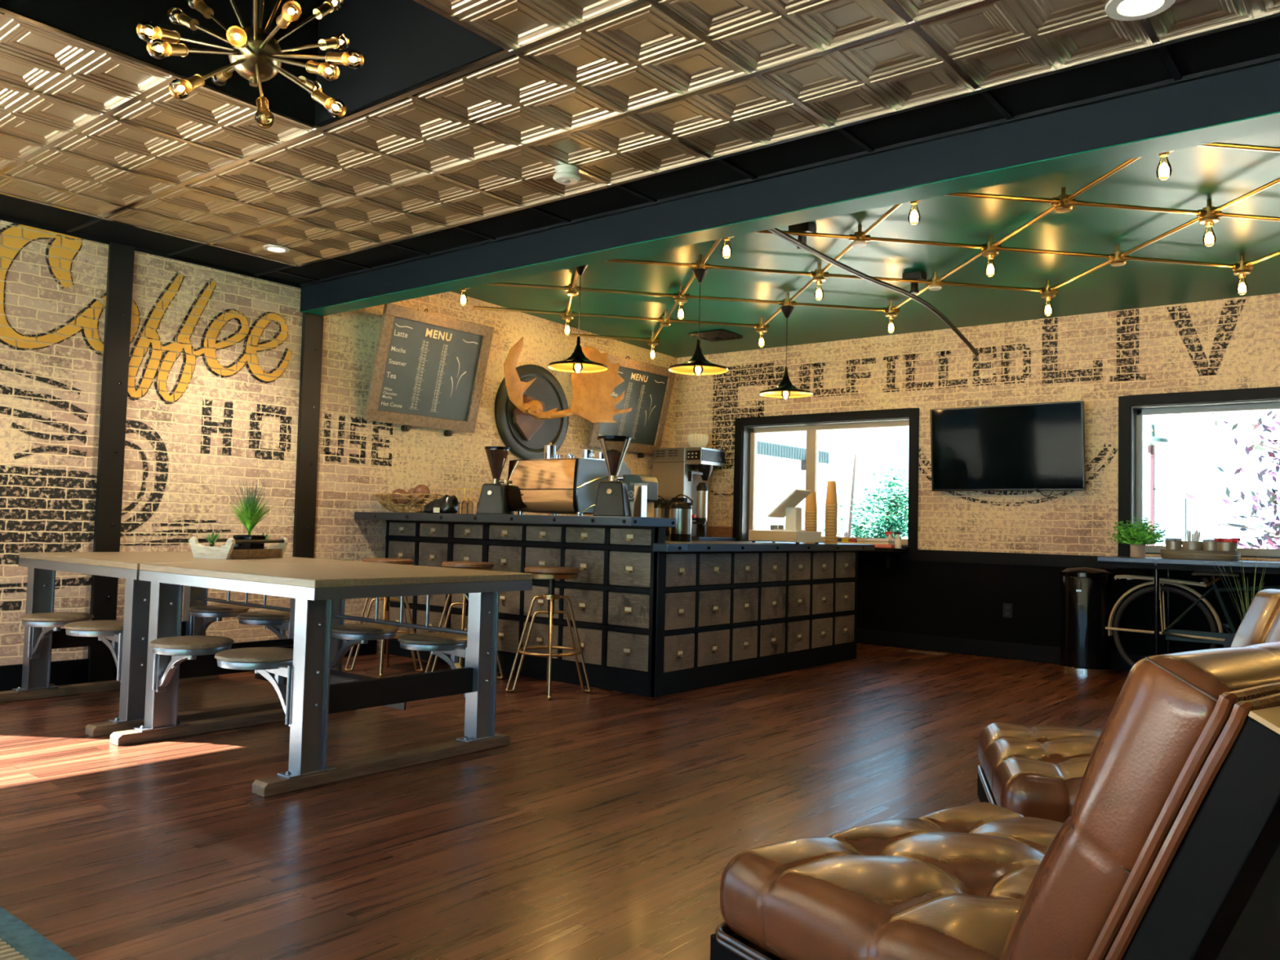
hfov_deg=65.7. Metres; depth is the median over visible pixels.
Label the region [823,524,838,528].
paper cup
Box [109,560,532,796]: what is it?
table
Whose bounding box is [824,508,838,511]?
paper cup
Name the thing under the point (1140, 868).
cushion
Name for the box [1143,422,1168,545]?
lamp post
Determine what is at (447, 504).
coffee bag
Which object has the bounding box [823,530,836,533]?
paper cup
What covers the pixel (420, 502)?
ball
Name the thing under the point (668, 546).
countertop
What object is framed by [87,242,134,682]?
column
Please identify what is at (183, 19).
socket
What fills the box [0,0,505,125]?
ceiling
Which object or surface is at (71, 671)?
baseboard
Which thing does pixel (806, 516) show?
paper cup
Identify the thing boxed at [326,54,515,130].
trim
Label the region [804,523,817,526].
paper cup
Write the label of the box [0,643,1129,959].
floor
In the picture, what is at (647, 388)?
menu board
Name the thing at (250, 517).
potted grass
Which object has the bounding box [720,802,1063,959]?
seat cushion
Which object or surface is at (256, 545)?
pot
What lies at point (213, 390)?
wall
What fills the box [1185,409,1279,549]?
tree
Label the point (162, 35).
socket
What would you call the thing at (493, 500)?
coffee grinder
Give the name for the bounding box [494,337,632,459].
antler mount
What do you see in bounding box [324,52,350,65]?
socket
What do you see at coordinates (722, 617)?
counter
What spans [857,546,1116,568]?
trim
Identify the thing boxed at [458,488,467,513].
syrup bottle
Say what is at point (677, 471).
coffee brewer
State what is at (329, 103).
socket
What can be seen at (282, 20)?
socket
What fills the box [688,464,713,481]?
basket
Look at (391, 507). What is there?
basket
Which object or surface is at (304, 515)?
column
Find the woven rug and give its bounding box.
[0,906,77,959]
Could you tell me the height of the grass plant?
0.947 m
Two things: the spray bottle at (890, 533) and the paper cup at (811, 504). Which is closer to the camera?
the paper cup at (811, 504)
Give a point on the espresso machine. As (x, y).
(559, 486)
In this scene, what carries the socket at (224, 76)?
attached to the chandelier at (254, 52)
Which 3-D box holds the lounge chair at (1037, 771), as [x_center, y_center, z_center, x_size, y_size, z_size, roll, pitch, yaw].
[1.356,0.715,2.479,0.922,0.874,0.729,1,-3,14]
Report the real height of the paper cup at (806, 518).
0.155 m
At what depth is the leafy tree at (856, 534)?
22.26 m
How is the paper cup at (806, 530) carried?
on the paper cup
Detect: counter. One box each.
[382,520,665,697]
[650,526,857,697]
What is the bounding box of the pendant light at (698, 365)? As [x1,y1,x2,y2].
[667,268,728,375]
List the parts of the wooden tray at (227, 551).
handle rod, handle rod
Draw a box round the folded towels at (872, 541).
[857,538,894,545]
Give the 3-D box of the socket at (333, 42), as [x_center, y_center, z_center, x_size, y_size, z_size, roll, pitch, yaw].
[-1.036,-1.454,3.305,0.036,0.063,0.076,0,-3,25]
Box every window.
[732,408,919,550]
[1117,386,1279,558]
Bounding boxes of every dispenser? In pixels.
[622,474,657,517]
[691,482,708,537]
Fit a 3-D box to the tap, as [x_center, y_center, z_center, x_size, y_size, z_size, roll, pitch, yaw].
[0.567,0.392,9.428,0.144,0.114,0.082,-1,-3,39]
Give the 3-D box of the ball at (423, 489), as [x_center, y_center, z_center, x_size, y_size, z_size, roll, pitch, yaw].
[-1.593,0.095,7.233,0.124,0.124,0.124,-1,-3,39]
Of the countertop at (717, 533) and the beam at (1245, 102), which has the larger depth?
the countertop at (717, 533)
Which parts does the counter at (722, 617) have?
drawer, drawer, drawer, drawer, drawer, drawer, drawer, drawer, drawer, drawer, drawer, drawer, drawer, drawer, drawer, drawer, drawer, drawer, drawer, drawer, drawer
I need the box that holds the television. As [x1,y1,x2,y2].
[929,400,1085,496]
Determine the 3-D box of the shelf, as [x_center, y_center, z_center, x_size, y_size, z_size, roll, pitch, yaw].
[1.553,0.683,9.107,1.770,0.168,0.295,-1,-3,39]
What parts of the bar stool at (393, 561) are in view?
leg, leg, seat, screw post, leg, leg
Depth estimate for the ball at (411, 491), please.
7.37 m
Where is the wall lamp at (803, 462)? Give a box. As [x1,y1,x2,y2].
[801,460,805,470]
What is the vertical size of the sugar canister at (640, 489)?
0.215 m
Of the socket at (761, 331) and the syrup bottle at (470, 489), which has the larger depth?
the socket at (761, 331)
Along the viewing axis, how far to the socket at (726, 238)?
5.92 m
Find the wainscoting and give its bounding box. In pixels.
[857,558,1279,655]
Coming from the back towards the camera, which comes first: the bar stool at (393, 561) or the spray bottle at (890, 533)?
the spray bottle at (890, 533)
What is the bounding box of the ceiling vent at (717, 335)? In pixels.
[688,328,742,342]
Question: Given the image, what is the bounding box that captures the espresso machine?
[506,457,631,515]
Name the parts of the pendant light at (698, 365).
bulb, lamp shade, cord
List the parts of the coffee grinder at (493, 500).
hopper lid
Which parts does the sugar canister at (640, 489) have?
lid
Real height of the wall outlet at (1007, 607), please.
0.116 m
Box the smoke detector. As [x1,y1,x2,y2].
[552,164,580,184]
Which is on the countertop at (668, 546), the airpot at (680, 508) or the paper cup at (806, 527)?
the airpot at (680, 508)
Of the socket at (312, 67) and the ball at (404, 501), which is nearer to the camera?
the socket at (312, 67)
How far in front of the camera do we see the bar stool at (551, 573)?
5.89 m
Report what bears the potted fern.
on the table at (1125, 562)
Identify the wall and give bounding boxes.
[0,220,676,666]
[675,293,1279,561]
[823,534,1265,548]
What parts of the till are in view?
drawer, cash drawer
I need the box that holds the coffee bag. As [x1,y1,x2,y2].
[423,494,458,513]
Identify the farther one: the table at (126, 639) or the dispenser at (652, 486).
the dispenser at (652, 486)
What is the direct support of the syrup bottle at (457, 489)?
on the countertop at (465, 517)
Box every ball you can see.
[391,488,405,505]
[397,491,412,506]
[407,488,413,493]
[411,492,425,506]
[413,484,430,500]
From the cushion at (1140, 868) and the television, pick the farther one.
the television
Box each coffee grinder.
[475,446,514,514]
[592,435,631,516]
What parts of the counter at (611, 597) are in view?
drawer, drawer, drawer, drawer, drawer, drawer, drawer, drawer, drawer, drawer, drawer, drawer, drawer, drawer, drawer, drawer, drawer, drawer, drawer, drawer, drawer, drawer, drawer, drawer, drawer, drawer, drawer, drawer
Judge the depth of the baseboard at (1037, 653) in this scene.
8.27 m
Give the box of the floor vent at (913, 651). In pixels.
[906,649,948,654]
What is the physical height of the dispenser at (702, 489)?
0.520 m
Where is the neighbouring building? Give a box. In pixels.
[755,439,829,536]
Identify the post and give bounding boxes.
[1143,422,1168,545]
[1183,498,1186,541]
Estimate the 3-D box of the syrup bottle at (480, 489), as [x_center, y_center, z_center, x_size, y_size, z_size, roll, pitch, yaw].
[-1.215,0.162,7.494,0.046,0.205,0.074,4,-4,-41]
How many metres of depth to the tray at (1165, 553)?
6.86 m
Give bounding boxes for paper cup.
[804,491,817,512]
[804,511,817,515]
[804,515,817,518]
[804,517,817,520]
[804,520,817,523]
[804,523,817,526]
[804,526,817,528]
[804,528,817,531]
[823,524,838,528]
[823,527,838,531]
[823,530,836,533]
[823,533,837,537]
[823,537,837,540]
[823,540,837,543]
[824,480,838,506]
[824,505,837,508]
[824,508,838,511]
[824,511,838,515]
[824,515,838,518]
[824,518,838,521]
[825,521,838,524]
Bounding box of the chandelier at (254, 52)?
[136,0,364,128]
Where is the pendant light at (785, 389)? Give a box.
[759,305,813,399]
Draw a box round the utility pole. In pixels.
[843,454,856,537]
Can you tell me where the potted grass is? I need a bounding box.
[223,479,278,549]
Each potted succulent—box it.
[202,532,221,546]
[256,532,272,549]
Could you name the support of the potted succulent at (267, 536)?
on the wooden tray at (227, 551)
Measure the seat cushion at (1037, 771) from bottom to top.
0.167 m
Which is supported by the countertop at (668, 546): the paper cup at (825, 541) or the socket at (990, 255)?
the paper cup at (825, 541)
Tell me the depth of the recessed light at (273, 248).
5.96 m
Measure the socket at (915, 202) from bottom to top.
0.041 m
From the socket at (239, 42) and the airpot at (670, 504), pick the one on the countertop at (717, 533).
the airpot at (670, 504)
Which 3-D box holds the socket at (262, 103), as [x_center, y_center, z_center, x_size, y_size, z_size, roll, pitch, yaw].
[-1.061,-1.047,2.790,0.036,0.073,0.072,3,-3,-28]
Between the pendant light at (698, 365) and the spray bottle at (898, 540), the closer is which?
the pendant light at (698, 365)
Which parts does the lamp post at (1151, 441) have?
post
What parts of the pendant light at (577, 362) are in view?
lamp shade, bulb, cord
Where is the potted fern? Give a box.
[1107,515,1165,557]
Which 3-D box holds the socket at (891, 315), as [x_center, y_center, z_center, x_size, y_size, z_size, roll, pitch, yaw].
[1.957,-1.272,7.724,0.100,0.041,0.100,-1,-3,39]
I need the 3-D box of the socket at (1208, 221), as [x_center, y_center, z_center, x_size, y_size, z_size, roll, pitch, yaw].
[3.069,-1.386,5.347,0.100,0.041,0.100,-1,-3,39]
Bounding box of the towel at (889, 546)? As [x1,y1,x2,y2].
[875,544,894,548]
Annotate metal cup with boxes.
[582,449,594,457]
[597,452,604,459]
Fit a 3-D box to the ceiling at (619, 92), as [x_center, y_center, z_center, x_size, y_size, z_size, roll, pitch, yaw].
[-1.081,-1.601,1.554,8.800,0.072,6.900,-1,-3,39]
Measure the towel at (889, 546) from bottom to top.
0.030 m
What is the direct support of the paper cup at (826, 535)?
on the paper cup at (826, 538)
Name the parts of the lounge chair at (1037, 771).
seat frame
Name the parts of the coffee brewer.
control panel, control panel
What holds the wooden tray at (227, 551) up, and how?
on the table at (126, 639)
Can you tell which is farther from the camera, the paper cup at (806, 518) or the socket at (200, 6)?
the paper cup at (806, 518)
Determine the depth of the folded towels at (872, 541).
8.64 m
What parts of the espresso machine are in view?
panel, panel, panel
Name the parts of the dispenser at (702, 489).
lid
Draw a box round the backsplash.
[707,526,732,537]
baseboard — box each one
[0,640,377,691]
[856,628,1152,671]
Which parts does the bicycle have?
seat post, frame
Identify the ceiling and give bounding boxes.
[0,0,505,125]
[0,0,1279,288]
[452,129,1279,357]
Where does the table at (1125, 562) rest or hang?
on the floor
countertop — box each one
[354,511,675,527]
[653,540,875,551]
[665,526,735,541]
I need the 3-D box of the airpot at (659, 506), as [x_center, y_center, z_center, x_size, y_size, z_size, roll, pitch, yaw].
[0.180,0.348,9.710,0.126,0.390,0.126,2,-3,-6]
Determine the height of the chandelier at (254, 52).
1.223 m
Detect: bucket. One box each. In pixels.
[1164,537,1182,550]
[1181,529,1202,550]
[1202,539,1217,551]
[1213,537,1240,551]
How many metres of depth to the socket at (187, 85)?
2.71 m
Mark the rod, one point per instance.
(801, 242)
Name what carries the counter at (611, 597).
on the floor
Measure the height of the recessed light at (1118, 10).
0.012 m
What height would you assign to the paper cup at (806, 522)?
0.155 m
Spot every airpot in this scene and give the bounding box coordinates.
[653,495,666,517]
[668,499,671,535]
[669,493,693,541]
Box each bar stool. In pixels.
[344,558,423,677]
[425,561,503,679]
[505,566,591,699]
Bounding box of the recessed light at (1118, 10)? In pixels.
[1105,0,1175,21]
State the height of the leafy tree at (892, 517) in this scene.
2.968 m
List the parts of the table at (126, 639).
leg, seat arm, seat, seat, seat arm, leg, leg, seat arm, seat, brace rail, seat, seat arm, leg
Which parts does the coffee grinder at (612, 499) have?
hopper lid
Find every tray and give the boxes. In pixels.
[189,536,288,559]
[513,457,625,462]
[1160,549,1240,560]
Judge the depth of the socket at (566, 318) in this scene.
8.27 m
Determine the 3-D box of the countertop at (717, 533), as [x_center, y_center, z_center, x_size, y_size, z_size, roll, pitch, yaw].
[0.423,0.960,9.778,0.798,1.020,0.637,-1,-3,39]
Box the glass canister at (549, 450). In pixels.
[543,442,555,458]
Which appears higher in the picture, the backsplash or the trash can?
the backsplash
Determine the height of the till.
0.385 m
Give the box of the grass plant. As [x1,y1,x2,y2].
[1211,551,1267,622]
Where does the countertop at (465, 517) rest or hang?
on the counter at (611, 597)
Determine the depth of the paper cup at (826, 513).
7.65 m
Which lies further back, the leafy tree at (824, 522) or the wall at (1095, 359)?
the leafy tree at (824, 522)
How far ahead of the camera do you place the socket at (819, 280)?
6.80 m
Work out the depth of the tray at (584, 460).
6.67 m
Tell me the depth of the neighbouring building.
19.35 m
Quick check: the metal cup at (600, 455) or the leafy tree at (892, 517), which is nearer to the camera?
the metal cup at (600, 455)
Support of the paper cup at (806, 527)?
on the paper cup at (806, 530)
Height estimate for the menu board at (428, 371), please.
0.969 m
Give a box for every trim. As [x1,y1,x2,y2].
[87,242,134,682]
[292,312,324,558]
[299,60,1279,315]
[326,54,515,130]
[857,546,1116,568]
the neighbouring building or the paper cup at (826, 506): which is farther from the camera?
the neighbouring building
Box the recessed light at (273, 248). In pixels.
[262,244,289,253]
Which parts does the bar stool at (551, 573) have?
leg, leg, leg, plate, screw post, seat, leg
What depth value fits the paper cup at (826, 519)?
7.65 m
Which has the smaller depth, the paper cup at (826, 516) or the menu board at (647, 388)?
the paper cup at (826, 516)
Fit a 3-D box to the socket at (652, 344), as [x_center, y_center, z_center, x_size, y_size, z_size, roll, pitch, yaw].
[0.119,-1.249,9.198,0.100,0.041,0.100,-1,-3,39]
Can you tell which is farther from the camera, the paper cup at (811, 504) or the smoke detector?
the paper cup at (811, 504)
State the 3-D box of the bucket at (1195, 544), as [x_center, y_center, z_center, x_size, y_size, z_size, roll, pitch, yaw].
[3.904,0.451,7.007,0.146,0.200,0.124,-1,-3,39]
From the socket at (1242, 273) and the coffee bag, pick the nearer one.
the socket at (1242, 273)
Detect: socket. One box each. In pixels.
[151,26,180,43]
[160,41,188,57]
[177,13,199,30]
[179,73,204,92]
[193,0,213,18]
[216,68,232,81]
[233,32,248,48]
[255,96,270,115]
[275,9,294,28]
[297,75,315,90]
[305,60,328,75]
[311,88,335,109]
[312,0,333,19]
[318,36,339,49]
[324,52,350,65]
[561,315,573,322]
[647,342,657,347]
[675,298,687,305]
[723,235,734,240]
[755,328,767,334]
[811,276,826,284]
[884,312,897,319]
[909,199,923,204]
[982,250,999,259]
[1040,293,1055,301]
[1156,150,1174,157]
[1198,216,1219,227]
[1232,269,1251,278]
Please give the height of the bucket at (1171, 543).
0.137 m
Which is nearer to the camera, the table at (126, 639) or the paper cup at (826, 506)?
the table at (126, 639)
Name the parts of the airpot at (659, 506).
lid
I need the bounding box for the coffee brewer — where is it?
[652,447,724,536]
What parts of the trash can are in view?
lid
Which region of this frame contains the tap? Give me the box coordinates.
[691,515,706,527]
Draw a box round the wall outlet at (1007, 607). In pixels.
[1003,603,1012,617]
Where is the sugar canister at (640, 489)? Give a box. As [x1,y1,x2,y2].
[633,483,648,517]
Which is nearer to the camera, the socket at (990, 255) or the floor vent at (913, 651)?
the socket at (990, 255)
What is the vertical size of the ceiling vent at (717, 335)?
0.040 m
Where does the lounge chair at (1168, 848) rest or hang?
on the floor
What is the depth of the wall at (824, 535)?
22.07 m
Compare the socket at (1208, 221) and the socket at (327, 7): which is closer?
the socket at (327, 7)
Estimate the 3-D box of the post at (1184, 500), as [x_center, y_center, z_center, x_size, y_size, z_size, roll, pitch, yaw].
[5.849,1.074,10.643,0.028,1.750,0.028,-1,-3,39]
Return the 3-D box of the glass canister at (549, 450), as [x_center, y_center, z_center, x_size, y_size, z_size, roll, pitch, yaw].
[-0.642,-0.202,7.080,0.084,0.138,0.084,-1,-3,39]
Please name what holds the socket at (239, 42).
attached to the chandelier at (254, 52)
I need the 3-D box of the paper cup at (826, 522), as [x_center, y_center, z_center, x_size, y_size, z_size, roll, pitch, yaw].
[1.484,0.251,7.693,0.107,0.190,0.107,-1,-3,39]
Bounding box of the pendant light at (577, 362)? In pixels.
[546,264,608,373]
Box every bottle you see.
[456,488,463,513]
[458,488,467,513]
[466,488,475,513]
[476,488,481,508]
[885,531,893,542]
[893,531,901,548]
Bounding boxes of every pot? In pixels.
[233,535,265,549]
[1129,543,1146,557]
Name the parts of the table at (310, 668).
leg, seat arm, seat, seat, seat arm, leg, leg, seat arm, seat, brace rail, seat, seat arm, leg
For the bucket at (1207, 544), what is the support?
on the tray at (1165, 553)
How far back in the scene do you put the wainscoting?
8.15 m
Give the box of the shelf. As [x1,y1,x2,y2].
[868,547,906,567]
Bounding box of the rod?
[767,222,978,355]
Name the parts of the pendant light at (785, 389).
bulb, lamp shade, cord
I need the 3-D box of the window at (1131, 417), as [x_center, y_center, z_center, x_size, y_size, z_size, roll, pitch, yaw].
[4.763,-0.037,6.903,2.610,1.243,0.198,-1,-3,39]
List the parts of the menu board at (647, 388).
support knob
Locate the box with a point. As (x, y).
(840, 540)
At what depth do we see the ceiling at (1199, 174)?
6.76 m
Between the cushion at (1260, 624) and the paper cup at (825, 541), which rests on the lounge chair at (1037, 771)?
the cushion at (1260, 624)
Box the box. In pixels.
[836,537,868,544]
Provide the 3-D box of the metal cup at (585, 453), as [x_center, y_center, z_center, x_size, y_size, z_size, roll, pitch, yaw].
[-0.360,-0.172,6.782,0.072,0.065,0.087,2,-3,-17]
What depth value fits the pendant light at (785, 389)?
7.61 m
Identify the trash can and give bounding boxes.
[1058,567,1112,674]
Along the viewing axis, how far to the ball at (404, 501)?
7.20 m
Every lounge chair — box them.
[710,641,1279,959]
[977,588,1279,822]
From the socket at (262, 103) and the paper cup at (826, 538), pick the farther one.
the paper cup at (826, 538)
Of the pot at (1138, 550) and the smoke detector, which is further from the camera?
the pot at (1138, 550)
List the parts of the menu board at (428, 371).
support knob, support knob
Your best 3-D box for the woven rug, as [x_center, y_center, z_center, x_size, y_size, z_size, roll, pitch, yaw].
[-2.752,0.996,1.749,2.700,0.030,2.585,-1,-3,39]
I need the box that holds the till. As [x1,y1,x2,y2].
[748,488,821,544]
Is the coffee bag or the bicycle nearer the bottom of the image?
the bicycle
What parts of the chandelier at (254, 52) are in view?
bulb, bulb, bulb, bulb, bulb, arm, arm, arm, arm, bulb, arm, arm, bulb, arm, arm, arm, hanging rod, arm, bulb, arm, arm, arm, arm, arm, bulb, arm, arm, arm, bulb, bulb, bulb, bulb, bulb, bulb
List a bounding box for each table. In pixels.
[0,551,343,737]
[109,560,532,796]
[1097,555,1279,655]
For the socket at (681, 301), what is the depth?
7.54 m
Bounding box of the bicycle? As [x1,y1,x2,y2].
[1105,570,1279,666]
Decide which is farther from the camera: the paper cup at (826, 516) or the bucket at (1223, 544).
the paper cup at (826, 516)
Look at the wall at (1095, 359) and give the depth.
8.18 m
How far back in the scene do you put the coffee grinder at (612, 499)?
5.98 m
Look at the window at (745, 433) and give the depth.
9.47 m
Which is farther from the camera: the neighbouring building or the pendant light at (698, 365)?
the neighbouring building
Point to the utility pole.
(848, 519)
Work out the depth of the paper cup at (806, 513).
7.53 m
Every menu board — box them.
[364,303,494,436]
[586,354,675,457]
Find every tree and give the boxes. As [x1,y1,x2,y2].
[823,521,844,537]
[837,500,877,537]
[849,455,908,538]
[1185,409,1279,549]
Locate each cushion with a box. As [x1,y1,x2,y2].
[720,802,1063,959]
[977,722,1102,822]
[1000,641,1279,959]
[1230,588,1279,647]
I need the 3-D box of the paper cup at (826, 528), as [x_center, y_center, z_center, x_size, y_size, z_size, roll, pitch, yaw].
[1.482,0.299,7.690,0.107,0.190,0.107,-1,-3,39]
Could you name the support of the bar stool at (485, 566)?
on the floor
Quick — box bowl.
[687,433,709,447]
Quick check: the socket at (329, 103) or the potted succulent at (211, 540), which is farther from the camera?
the potted succulent at (211, 540)
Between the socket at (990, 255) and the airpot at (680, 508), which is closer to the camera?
the socket at (990, 255)
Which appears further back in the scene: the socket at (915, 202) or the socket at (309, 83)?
the socket at (915, 202)
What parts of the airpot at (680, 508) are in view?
lid, handle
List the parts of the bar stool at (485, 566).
leg, leg, screw post, seat, leg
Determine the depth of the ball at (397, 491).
7.32 m
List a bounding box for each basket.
[372,492,448,512]
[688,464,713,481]
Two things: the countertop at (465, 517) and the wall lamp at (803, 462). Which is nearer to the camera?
the countertop at (465, 517)
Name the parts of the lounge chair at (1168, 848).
seat frame, frame, panel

